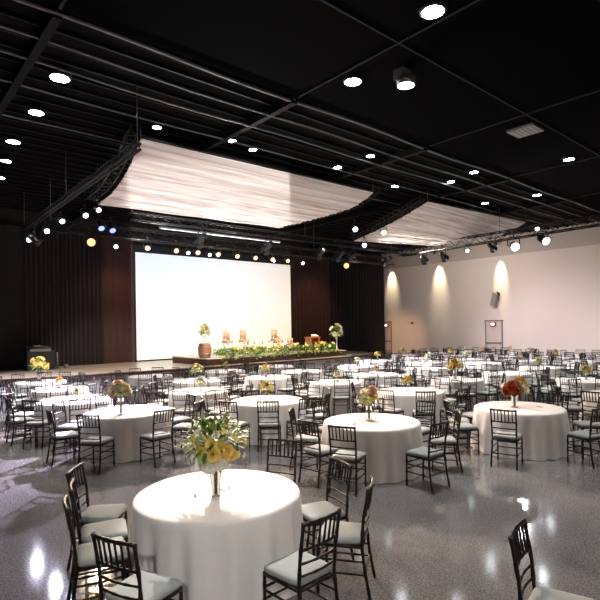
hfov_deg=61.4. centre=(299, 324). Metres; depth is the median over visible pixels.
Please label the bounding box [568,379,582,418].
banquet chair
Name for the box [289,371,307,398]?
banquet chair
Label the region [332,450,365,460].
seat cushion
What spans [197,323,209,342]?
flower arrangement
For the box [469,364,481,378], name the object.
banquet chair
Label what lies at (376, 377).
banquet chair
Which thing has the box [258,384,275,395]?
banquet chair
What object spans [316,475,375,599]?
banquet chair
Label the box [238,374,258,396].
banquet chair
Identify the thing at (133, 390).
banquet chair
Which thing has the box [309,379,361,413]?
banquet table
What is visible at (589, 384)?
banquet table
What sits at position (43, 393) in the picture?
banquet table
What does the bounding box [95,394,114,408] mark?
banquet chair
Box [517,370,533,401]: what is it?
banquet chair
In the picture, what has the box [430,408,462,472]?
banquet chair
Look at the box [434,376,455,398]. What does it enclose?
banquet chair
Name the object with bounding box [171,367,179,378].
banquet chair
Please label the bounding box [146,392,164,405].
banquet chair
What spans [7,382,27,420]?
banquet chair
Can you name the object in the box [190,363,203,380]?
flower arrangement
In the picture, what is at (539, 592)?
seat cushion
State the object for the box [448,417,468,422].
seat cushion
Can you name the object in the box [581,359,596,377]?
banquet chair
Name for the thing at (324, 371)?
banquet chair
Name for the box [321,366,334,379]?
banquet chair
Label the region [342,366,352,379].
banquet chair
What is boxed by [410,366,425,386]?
banquet chair
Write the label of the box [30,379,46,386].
banquet chair
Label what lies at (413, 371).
banquet chair
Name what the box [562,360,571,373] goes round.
banquet chair
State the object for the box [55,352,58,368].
stand
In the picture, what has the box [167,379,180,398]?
banquet chair
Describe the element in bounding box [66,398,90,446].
banquet chair
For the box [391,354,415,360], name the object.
banquet table
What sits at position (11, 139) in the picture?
recessed light
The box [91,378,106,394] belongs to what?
banquet chair
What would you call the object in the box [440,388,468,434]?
banquet chair
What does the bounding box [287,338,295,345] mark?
chair
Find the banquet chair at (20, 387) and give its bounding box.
[20,387,36,424]
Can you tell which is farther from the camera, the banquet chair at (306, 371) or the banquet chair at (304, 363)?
the banquet chair at (304, 363)
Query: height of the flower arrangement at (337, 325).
1.294 m
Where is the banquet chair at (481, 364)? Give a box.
[481,364,491,372]
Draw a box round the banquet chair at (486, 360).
[486,360,497,369]
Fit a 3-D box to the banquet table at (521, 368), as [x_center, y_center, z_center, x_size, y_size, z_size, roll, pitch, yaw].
[8.176,1.824,17.200,1.512,0.754,1.539,-1,0,-36]
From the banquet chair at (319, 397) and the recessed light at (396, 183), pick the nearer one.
the banquet chair at (319, 397)
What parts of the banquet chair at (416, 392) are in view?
crest rail, post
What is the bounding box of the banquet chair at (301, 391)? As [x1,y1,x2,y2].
[291,375,308,394]
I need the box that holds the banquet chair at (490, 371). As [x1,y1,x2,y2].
[485,370,497,398]
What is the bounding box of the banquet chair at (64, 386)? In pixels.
[50,386,67,397]
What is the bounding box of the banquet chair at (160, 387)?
[158,372,174,396]
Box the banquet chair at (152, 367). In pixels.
[152,367,163,373]
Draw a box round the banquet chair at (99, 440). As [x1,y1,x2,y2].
[76,414,114,473]
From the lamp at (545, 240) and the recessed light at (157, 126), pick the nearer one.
the recessed light at (157, 126)
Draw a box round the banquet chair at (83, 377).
[82,377,93,394]
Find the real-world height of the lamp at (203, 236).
0.754 m
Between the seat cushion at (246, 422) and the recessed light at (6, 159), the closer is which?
the seat cushion at (246, 422)
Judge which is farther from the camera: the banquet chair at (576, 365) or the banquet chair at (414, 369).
the banquet chair at (576, 365)
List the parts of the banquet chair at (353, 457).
post, crest rail, rail, rail, rail, seat frame, post, leg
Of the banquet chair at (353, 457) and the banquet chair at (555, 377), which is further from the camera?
the banquet chair at (555, 377)
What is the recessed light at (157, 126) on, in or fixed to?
in the ceiling
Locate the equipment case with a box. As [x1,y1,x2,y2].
[23,345,54,370]
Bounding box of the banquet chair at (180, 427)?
[172,400,202,453]
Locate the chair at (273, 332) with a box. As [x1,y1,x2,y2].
[270,330,280,346]
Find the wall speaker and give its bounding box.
[490,292,499,306]
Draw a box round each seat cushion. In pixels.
[10,417,34,422]
[26,419,47,424]
[51,431,77,438]
[57,423,81,428]
[67,418,81,422]
[76,536,127,566]
[81,436,113,443]
[81,504,125,522]
[81,518,127,543]
[105,570,180,599]
[140,431,170,439]
[171,416,191,422]
[173,423,197,428]
[229,420,248,426]
[259,420,280,426]
[264,551,330,586]
[287,417,312,423]
[294,434,317,441]
[301,501,343,520]
[303,444,337,454]
[305,412,326,417]
[317,520,364,544]
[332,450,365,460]
[406,447,442,457]
[412,409,431,414]
[421,426,429,433]
[431,435,456,443]
[440,406,463,411]
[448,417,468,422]
[449,422,477,429]
[462,411,472,417]
[493,431,522,439]
[528,586,593,599]
[560,405,581,409]
[567,430,599,438]
[573,420,599,426]
[584,410,599,415]
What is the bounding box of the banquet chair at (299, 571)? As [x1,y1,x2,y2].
[262,508,341,599]
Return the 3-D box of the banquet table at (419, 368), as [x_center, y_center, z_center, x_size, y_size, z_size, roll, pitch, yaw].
[4.346,1.886,17.333,1.525,0.754,1.525,-1,0,-41]
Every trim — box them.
[58,0,66,9]
[297,0,479,97]
[320,0,599,155]
[382,221,599,269]
[429,89,599,145]
[513,156,599,176]
[570,192,599,198]
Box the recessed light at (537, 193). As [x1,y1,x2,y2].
[532,191,541,195]
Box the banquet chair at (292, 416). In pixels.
[288,407,320,469]
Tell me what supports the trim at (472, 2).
attached to the ceiling panels
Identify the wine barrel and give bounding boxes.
[198,343,211,357]
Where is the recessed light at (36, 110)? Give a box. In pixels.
[27,104,44,115]
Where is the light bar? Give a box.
[159,225,280,242]
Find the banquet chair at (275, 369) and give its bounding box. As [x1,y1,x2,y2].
[272,368,280,374]
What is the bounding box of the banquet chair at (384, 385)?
[379,371,397,388]
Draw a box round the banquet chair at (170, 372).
[163,372,174,388]
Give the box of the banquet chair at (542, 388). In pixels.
[535,371,554,402]
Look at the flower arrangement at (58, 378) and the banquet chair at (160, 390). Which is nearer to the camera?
the flower arrangement at (58, 378)
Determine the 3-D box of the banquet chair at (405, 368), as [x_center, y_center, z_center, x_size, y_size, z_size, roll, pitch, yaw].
[3.263,1.818,16.225,0.490,0.945,0.417,-1,0,-31]
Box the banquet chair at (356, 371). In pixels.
[356,371,370,388]
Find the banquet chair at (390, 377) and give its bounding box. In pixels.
[390,377,405,387]
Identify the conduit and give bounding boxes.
[0,25,599,222]
[0,49,583,225]
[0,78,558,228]
[2,114,524,233]
[13,0,599,212]
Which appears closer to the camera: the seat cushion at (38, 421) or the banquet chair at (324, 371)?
the seat cushion at (38, 421)
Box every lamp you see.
[24,230,30,241]
[28,226,42,245]
[41,221,49,233]
[57,211,64,223]
[80,204,88,218]
[84,227,96,246]
[94,199,101,212]
[95,213,104,231]
[106,216,115,233]
[143,237,150,250]
[172,240,179,253]
[193,225,206,248]
[194,246,200,254]
[214,245,220,256]
[233,247,239,258]
[251,249,257,259]
[260,234,272,254]
[268,250,274,261]
[284,252,289,262]
[313,241,325,260]
[333,244,344,261]
[342,260,349,268]
[344,245,355,262]
[351,219,358,231]
[361,236,366,247]
[380,223,386,234]
[381,250,391,266]
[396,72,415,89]
[420,248,428,264]
[438,245,448,262]
[487,237,497,252]
[507,230,519,251]
[537,225,550,245]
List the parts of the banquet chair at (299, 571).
leg, seat frame, post, rail, rail, rail, crest rail, post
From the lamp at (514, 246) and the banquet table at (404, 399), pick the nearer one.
the banquet table at (404, 399)
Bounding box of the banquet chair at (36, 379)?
[26,379,41,397]
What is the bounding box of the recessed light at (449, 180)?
[446,177,454,182]
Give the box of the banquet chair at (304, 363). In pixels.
[304,363,314,368]
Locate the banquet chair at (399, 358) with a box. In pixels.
[399,358,404,373]
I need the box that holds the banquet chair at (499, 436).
[489,408,522,470]
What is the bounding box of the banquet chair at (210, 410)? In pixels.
[206,388,230,415]
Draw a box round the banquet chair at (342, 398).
[333,380,350,415]
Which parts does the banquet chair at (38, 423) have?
post, seat frame, post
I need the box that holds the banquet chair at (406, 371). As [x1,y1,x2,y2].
[394,370,412,386]
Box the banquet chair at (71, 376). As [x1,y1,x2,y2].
[62,376,74,385]
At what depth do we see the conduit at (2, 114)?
11.46 m
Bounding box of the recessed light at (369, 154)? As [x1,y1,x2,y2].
[365,150,374,157]
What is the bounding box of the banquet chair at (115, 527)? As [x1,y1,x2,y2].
[68,477,127,590]
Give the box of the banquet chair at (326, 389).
[306,387,331,431]
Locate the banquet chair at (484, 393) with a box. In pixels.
[477,375,499,403]
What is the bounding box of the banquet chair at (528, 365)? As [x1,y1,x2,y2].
[528,365,539,394]
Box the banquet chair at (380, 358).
[379,358,389,370]
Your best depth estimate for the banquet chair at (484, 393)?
13.08 m
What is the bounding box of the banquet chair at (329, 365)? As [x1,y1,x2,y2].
[322,363,330,376]
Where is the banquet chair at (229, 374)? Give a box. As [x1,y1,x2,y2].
[228,372,246,396]
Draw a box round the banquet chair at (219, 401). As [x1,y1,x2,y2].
[218,400,249,450]
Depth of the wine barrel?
19.95 m
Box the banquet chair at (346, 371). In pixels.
[346,371,358,380]
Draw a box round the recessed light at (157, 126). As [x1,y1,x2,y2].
[151,121,161,129]
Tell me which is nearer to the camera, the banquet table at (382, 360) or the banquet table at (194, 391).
the banquet table at (194, 391)
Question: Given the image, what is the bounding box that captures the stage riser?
[172,349,346,365]
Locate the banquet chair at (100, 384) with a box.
[99,384,112,400]
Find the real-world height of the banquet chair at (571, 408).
0.945 m
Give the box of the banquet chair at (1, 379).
[0,376,12,406]
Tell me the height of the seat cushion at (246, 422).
0.055 m
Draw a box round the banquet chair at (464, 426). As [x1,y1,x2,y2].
[443,399,479,454]
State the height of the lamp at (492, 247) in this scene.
0.623 m
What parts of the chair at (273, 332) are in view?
backrest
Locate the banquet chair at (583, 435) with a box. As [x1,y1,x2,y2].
[567,408,599,468]
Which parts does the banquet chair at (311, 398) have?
leg, post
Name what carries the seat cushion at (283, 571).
on the banquet chair at (299, 571)
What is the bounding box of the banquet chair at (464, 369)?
[464,369,476,376]
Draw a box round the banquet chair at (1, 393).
[0,382,16,411]
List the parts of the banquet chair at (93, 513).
post, crest rail, post, seat frame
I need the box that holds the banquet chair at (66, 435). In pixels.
[45,408,80,466]
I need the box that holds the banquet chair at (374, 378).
[352,378,374,412]
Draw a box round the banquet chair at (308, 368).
[304,368,319,384]
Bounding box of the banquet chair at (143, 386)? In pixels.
[141,385,162,405]
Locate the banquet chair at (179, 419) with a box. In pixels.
[171,394,195,445]
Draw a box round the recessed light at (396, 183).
[391,181,398,187]
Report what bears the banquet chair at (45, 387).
on the floor
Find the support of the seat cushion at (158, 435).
on the banquet chair at (153, 436)
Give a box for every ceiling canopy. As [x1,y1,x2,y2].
[85,122,379,227]
[348,190,528,246]
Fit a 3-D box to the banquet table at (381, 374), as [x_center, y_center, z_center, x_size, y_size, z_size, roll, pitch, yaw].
[2.395,1.917,15.778,1.530,0.754,1.528,-1,0,-41]
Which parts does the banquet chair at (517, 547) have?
post, crest rail, rail, rail, rail, post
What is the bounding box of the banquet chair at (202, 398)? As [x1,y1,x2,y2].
[200,395,226,445]
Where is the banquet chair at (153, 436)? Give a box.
[140,408,175,467]
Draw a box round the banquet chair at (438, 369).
[438,369,451,376]
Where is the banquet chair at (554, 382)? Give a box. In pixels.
[550,381,577,426]
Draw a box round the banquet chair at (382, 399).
[362,398,383,412]
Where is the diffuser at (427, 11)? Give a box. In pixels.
[421,5,443,18]
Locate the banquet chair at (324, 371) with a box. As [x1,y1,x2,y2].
[324,371,335,379]
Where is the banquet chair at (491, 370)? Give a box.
[491,370,509,400]
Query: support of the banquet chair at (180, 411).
on the floor
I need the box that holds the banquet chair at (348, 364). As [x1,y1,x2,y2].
[348,364,359,379]
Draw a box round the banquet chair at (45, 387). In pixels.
[29,387,46,409]
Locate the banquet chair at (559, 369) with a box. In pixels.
[559,369,574,377]
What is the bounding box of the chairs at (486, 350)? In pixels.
[348,347,599,372]
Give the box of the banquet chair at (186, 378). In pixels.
[172,378,186,389]
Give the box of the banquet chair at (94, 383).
[84,383,96,394]
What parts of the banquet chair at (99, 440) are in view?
post, crest rail, seat frame, post, leg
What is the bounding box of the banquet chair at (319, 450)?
[297,419,338,487]
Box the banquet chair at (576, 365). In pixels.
[563,363,579,376]
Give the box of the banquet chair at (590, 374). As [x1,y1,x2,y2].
[582,360,599,377]
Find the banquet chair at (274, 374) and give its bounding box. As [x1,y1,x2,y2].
[261,374,274,394]
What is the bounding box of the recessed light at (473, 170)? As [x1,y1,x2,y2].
[469,167,478,173]
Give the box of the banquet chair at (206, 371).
[206,371,218,377]
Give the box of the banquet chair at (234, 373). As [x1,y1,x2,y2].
[222,371,235,392]
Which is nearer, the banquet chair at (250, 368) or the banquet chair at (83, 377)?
the banquet chair at (83, 377)
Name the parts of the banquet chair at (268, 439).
post, rail, rail, rail, crest rail, post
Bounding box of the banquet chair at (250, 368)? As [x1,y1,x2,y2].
[242,368,252,392]
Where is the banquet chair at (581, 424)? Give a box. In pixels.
[573,396,599,452]
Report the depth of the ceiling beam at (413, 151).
14.39 m
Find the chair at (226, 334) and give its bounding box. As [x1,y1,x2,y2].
[222,331,232,350]
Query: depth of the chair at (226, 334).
22.32 m
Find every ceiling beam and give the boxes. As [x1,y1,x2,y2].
[0,6,61,116]
[70,95,296,220]
[169,144,427,231]
[247,175,510,240]
[309,197,567,247]
[360,215,599,253]
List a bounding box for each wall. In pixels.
[0,208,381,358]
[384,244,599,356]
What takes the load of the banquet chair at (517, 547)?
on the floor
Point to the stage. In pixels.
(98, 371)
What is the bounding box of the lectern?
[304,337,319,349]
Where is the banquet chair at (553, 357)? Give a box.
[553,357,571,373]
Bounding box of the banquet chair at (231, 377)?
[223,375,232,394]
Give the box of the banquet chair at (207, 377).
[207,377,220,387]
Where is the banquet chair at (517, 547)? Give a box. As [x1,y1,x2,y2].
[508,518,593,599]
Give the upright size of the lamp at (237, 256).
0.478 m
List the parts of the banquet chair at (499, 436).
post, leg, rail, crest rail, seat frame, post, leg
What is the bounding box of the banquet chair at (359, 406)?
[353,385,379,412]
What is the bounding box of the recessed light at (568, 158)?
[562,156,575,160]
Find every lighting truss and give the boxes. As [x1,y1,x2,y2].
[22,86,141,230]
[49,181,394,265]
[130,211,415,254]
[398,210,599,256]
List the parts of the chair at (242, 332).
backrest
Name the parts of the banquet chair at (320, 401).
post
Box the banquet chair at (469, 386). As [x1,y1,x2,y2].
[448,384,471,423]
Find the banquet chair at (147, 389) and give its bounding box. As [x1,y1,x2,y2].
[147,389,174,425]
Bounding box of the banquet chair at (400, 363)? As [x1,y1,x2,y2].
[395,362,404,374]
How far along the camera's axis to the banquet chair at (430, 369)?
14.93 m
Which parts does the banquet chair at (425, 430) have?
post, post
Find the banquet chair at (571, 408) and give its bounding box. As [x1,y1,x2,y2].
[554,384,583,429]
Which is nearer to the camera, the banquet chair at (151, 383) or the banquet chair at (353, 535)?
the banquet chair at (353, 535)
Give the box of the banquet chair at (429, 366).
[427,366,441,384]
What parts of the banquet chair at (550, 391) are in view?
post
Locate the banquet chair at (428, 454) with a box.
[406,420,449,492]
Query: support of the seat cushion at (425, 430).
on the banquet chair at (425, 430)
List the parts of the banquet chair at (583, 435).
leg, seat frame, post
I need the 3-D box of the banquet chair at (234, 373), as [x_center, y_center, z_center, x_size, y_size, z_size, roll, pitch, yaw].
[-2.228,1.906,15.310,0.490,0.945,0.417,-1,0,-37]
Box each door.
[385,321,391,357]
[484,320,502,353]
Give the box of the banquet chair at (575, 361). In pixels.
[564,361,579,376]
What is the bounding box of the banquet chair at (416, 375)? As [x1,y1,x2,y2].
[415,374,425,387]
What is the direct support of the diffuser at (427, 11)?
attached to the recessed light at (434, 9)
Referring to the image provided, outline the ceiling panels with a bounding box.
[39,0,599,208]
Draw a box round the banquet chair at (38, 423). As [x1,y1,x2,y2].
[22,400,53,448]
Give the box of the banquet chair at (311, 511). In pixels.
[301,456,354,559]
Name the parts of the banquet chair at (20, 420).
post, post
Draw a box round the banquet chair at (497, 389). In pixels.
[496,388,511,400]
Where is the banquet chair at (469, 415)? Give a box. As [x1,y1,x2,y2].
[455,389,472,436]
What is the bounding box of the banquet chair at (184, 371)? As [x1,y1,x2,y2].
[184,371,197,378]
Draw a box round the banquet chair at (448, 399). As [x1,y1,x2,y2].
[446,379,462,403]
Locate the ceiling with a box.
[0,0,599,253]
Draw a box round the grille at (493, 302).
[490,293,496,305]
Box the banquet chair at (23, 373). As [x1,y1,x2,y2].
[11,373,24,389]
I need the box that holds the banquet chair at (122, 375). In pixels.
[115,373,135,403]
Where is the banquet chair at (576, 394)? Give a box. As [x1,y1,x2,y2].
[559,376,580,414]
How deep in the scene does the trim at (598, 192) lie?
18.38 m
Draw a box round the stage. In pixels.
[0,351,372,403]
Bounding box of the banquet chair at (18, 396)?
[5,380,28,413]
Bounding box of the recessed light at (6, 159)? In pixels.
[0,156,11,162]
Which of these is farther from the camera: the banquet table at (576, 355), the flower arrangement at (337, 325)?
the flower arrangement at (337, 325)
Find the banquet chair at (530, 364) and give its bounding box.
[530,364,543,380]
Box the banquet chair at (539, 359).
[539,359,551,365]
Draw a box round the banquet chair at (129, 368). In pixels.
[129,368,140,374]
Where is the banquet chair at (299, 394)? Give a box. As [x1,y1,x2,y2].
[292,377,312,405]
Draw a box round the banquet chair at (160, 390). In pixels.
[153,374,170,399]
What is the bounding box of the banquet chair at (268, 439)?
[266,438,297,483]
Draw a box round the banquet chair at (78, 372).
[77,372,84,384]
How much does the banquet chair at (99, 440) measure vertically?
0.945 m
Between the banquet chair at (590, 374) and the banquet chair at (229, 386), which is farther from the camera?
the banquet chair at (590, 374)
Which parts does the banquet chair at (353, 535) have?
leg, seat frame, post, rail, rail, post, crest rail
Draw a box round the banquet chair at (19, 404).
[5,386,29,425]
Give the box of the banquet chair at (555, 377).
[549,364,566,380]
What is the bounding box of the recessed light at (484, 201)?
[481,199,488,203]
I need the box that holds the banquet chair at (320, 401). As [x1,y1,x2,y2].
[311,400,329,440]
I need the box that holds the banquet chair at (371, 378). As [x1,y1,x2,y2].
[364,378,374,411]
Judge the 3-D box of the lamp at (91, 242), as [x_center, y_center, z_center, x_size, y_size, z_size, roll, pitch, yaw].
[-6.579,-2.726,15.857,0.376,0.639,0.447,-1,0,-29]
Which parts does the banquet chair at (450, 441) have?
seat frame, post, post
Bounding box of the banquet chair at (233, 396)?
[228,378,242,400]
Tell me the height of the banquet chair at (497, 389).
0.945 m
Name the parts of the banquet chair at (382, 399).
post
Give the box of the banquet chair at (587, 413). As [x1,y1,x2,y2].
[580,390,599,431]
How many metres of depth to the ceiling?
12.32 m
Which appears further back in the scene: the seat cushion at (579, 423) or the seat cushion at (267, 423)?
the seat cushion at (267, 423)
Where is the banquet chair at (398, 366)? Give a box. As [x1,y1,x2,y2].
[393,364,402,379]
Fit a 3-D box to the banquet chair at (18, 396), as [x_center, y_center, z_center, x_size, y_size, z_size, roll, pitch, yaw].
[-7.933,1.997,14.159,0.417,0.945,0.490,-1,0,17]
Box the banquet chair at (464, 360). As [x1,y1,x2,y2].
[464,360,480,377]
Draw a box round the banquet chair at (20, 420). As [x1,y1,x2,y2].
[5,397,35,445]
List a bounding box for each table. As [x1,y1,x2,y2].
[13,379,66,410]
[28,386,88,409]
[32,395,112,442]
[80,405,174,462]
[127,374,172,402]
[129,469,306,599]
[168,387,228,426]
[171,378,221,390]
[205,369,244,392]
[229,395,307,445]
[241,343,288,347]
[243,375,292,396]
[258,364,293,374]
[281,369,322,389]
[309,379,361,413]
[321,413,425,483]
[338,365,375,379]
[353,372,399,388]
[360,359,393,371]
[374,387,445,429]
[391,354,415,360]
[398,357,427,373]
[405,367,448,386]
[409,360,445,367]
[430,377,484,410]
[435,355,464,361]
[450,358,484,376]
[464,362,503,377]
[469,353,493,357]
[470,401,572,460]
[482,371,533,400]
[484,355,514,361]
[496,351,523,355]
[503,359,540,368]
[512,353,544,358]
[517,365,563,391]
[540,356,571,364]
[554,377,599,405]
[562,360,599,377]
[566,354,599,359]
[579,390,599,432]
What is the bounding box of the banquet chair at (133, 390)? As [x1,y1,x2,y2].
[113,386,136,406]
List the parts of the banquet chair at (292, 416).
post, post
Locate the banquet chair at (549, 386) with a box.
[539,369,551,402]
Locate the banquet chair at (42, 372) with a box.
[41,372,51,378]
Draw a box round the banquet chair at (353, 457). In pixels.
[328,425,366,495]
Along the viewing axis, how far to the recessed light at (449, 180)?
16.15 m
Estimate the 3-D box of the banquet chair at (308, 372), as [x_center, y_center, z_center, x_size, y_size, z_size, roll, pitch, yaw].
[0.366,1.865,14.525,0.417,0.945,0.490,-1,0,-43]
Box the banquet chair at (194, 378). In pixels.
[194,378,209,387]
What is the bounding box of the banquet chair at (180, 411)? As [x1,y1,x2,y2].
[172,391,196,425]
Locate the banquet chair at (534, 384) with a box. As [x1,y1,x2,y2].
[528,369,548,401]
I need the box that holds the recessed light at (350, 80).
[343,75,362,86]
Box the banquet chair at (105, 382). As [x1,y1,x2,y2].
[102,380,107,394]
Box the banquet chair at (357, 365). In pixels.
[357,365,368,371]
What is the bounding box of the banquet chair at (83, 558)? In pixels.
[62,493,129,599]
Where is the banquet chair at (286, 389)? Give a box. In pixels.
[277,373,297,395]
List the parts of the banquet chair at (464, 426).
post, seat frame, leg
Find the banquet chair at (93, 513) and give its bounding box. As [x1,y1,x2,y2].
[65,462,127,570]
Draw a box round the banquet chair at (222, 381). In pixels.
[215,368,227,385]
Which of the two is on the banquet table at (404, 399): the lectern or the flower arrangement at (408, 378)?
the flower arrangement at (408, 378)
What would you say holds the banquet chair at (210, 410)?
on the floor
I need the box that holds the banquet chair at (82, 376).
[79,374,84,384]
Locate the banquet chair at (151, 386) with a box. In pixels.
[138,373,153,404]
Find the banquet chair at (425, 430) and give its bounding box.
[415,400,435,448]
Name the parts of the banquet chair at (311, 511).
leg, seat frame, post, rail, rail, rail, crest rail, post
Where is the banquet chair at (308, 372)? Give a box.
[302,372,312,398]
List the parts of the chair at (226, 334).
backrest, seat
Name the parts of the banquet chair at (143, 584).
post, crest rail, rail, rail, rail, post, seat frame, leg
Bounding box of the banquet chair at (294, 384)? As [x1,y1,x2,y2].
[293,384,308,412]
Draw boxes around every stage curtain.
[22,230,103,366]
[102,238,134,362]
[291,255,330,346]
[329,255,384,358]
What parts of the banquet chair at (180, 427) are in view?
seat frame, post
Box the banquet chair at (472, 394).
[458,377,476,405]
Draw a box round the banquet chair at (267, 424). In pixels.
[257,401,280,451]
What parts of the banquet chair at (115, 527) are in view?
crest rail, post, post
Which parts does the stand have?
post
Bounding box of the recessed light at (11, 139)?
[5,135,20,144]
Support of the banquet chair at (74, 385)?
on the floor
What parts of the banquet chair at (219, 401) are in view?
post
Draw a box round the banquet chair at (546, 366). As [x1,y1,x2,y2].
[533,366,549,398]
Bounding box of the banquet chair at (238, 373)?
[224,373,238,395]
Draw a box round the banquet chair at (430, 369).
[420,369,431,386]
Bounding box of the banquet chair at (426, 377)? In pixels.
[426,377,440,388]
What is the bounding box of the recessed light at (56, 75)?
[47,68,71,82]
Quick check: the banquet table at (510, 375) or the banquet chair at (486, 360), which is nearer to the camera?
the banquet table at (510, 375)
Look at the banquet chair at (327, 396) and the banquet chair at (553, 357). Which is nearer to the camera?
the banquet chair at (327, 396)
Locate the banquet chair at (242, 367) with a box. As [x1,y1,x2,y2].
[233,367,248,392]
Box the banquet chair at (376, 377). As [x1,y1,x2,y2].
[370,373,377,389]
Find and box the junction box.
[393,66,410,80]
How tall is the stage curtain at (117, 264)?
5.390 m
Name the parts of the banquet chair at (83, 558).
crest rail, post, post, seat frame, leg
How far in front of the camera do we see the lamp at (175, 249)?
17.71 m
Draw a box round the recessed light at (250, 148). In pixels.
[248,143,257,150]
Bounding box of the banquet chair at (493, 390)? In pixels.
[486,373,504,401]
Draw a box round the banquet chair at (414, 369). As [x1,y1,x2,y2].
[400,367,417,386]
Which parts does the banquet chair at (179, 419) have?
post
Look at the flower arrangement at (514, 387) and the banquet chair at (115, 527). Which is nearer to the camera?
the banquet chair at (115, 527)
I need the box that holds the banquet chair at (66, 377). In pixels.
[52,377,67,386]
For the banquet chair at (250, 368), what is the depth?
16.28 m
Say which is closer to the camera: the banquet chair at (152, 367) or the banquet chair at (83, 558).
the banquet chair at (83, 558)
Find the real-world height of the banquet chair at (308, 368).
0.945 m
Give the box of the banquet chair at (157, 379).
[154,377,167,404]
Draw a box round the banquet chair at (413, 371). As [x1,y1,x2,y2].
[412,371,429,387]
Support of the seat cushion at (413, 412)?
on the banquet chair at (416, 392)
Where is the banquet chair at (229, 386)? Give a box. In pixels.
[223,386,238,415]
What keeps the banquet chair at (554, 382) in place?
on the floor
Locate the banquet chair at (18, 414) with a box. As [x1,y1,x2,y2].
[4,392,33,437]
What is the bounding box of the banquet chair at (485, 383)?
[473,369,493,385]
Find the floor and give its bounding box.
[0,358,599,599]
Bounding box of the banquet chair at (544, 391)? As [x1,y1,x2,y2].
[537,373,562,403]
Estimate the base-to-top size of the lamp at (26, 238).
0.410 m
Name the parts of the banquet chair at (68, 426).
post, post, seat frame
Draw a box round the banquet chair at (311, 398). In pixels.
[286,397,316,448]
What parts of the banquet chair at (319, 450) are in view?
post, crest rail, post, seat frame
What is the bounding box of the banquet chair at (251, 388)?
[244,384,253,396]
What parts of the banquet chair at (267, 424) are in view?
post, crest rail, rail, seat frame, post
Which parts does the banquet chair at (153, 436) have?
post, seat frame, crest rail, post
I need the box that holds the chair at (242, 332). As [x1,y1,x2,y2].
[239,330,249,346]
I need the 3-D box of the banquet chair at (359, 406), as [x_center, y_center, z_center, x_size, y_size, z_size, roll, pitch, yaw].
[1.498,1.846,11.381,0.490,0.945,0.417,-1,0,-23]
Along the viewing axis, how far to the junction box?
8.99 m
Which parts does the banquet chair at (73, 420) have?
post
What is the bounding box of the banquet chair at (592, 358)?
[592,358,599,370]
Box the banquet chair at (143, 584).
[90,532,182,599]
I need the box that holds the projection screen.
[133,251,291,361]
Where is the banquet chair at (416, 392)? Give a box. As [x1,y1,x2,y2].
[412,391,435,432]
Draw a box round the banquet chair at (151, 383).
[148,382,167,405]
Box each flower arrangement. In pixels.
[29,356,48,381]
[54,376,62,388]
[72,387,81,398]
[108,380,132,414]
[175,412,250,497]
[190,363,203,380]
[196,376,205,390]
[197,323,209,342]
[260,381,273,400]
[261,364,269,376]
[330,323,342,349]
[333,370,341,381]
[356,385,380,420]
[402,375,412,390]
[424,352,431,361]
[447,358,462,378]
[499,376,529,407]
[534,357,540,366]
[553,348,559,356]
[579,365,591,379]
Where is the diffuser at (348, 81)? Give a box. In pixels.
[345,78,360,85]
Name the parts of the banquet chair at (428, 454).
leg, leg, seat frame, post, crest rail, post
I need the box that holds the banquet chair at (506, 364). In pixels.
[506,364,518,370]
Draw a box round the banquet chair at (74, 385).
[66,385,83,395]
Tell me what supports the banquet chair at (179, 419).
on the floor
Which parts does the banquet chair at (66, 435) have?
post, post, seat frame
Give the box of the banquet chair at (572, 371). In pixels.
[569,358,583,376]
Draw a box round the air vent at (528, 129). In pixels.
[506,122,543,137]
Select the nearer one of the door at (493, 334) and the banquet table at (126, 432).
the banquet table at (126, 432)
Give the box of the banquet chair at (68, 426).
[51,400,81,453]
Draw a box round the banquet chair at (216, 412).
[205,389,228,418]
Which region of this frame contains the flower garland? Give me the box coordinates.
[211,341,339,360]
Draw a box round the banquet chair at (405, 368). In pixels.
[400,366,410,381]
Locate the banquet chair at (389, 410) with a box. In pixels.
[377,389,403,414]
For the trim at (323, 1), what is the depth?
8.93 m
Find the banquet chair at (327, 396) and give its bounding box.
[304,391,330,431]
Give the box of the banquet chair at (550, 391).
[548,390,569,413]
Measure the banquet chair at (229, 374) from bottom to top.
0.945 m
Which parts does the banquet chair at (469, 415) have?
post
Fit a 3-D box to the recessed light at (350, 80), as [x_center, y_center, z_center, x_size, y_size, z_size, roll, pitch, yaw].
[0.986,-4.597,9.409,0.371,0.179,0.371,-1,0,-41]
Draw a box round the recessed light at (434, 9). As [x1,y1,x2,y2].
[419,0,446,19]
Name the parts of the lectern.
panel, panel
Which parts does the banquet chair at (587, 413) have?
post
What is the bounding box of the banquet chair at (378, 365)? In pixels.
[378,365,390,371]
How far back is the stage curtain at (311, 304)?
29.33 m
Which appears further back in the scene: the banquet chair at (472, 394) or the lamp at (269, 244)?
the lamp at (269, 244)
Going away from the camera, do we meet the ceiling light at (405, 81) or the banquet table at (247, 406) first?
the ceiling light at (405, 81)
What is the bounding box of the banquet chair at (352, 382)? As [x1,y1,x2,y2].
[350,381,370,412]
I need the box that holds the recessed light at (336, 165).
[334,163,341,168]
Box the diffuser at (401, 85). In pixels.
[398,82,413,88]
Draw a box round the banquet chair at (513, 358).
[505,357,516,369]
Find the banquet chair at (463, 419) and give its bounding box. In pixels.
[441,394,469,447]
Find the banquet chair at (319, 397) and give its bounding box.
[306,379,328,414]
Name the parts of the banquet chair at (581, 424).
seat frame, post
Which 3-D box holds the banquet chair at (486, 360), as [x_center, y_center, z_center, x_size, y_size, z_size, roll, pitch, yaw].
[6.904,1.760,18.346,0.417,0.945,0.490,-1,0,2]

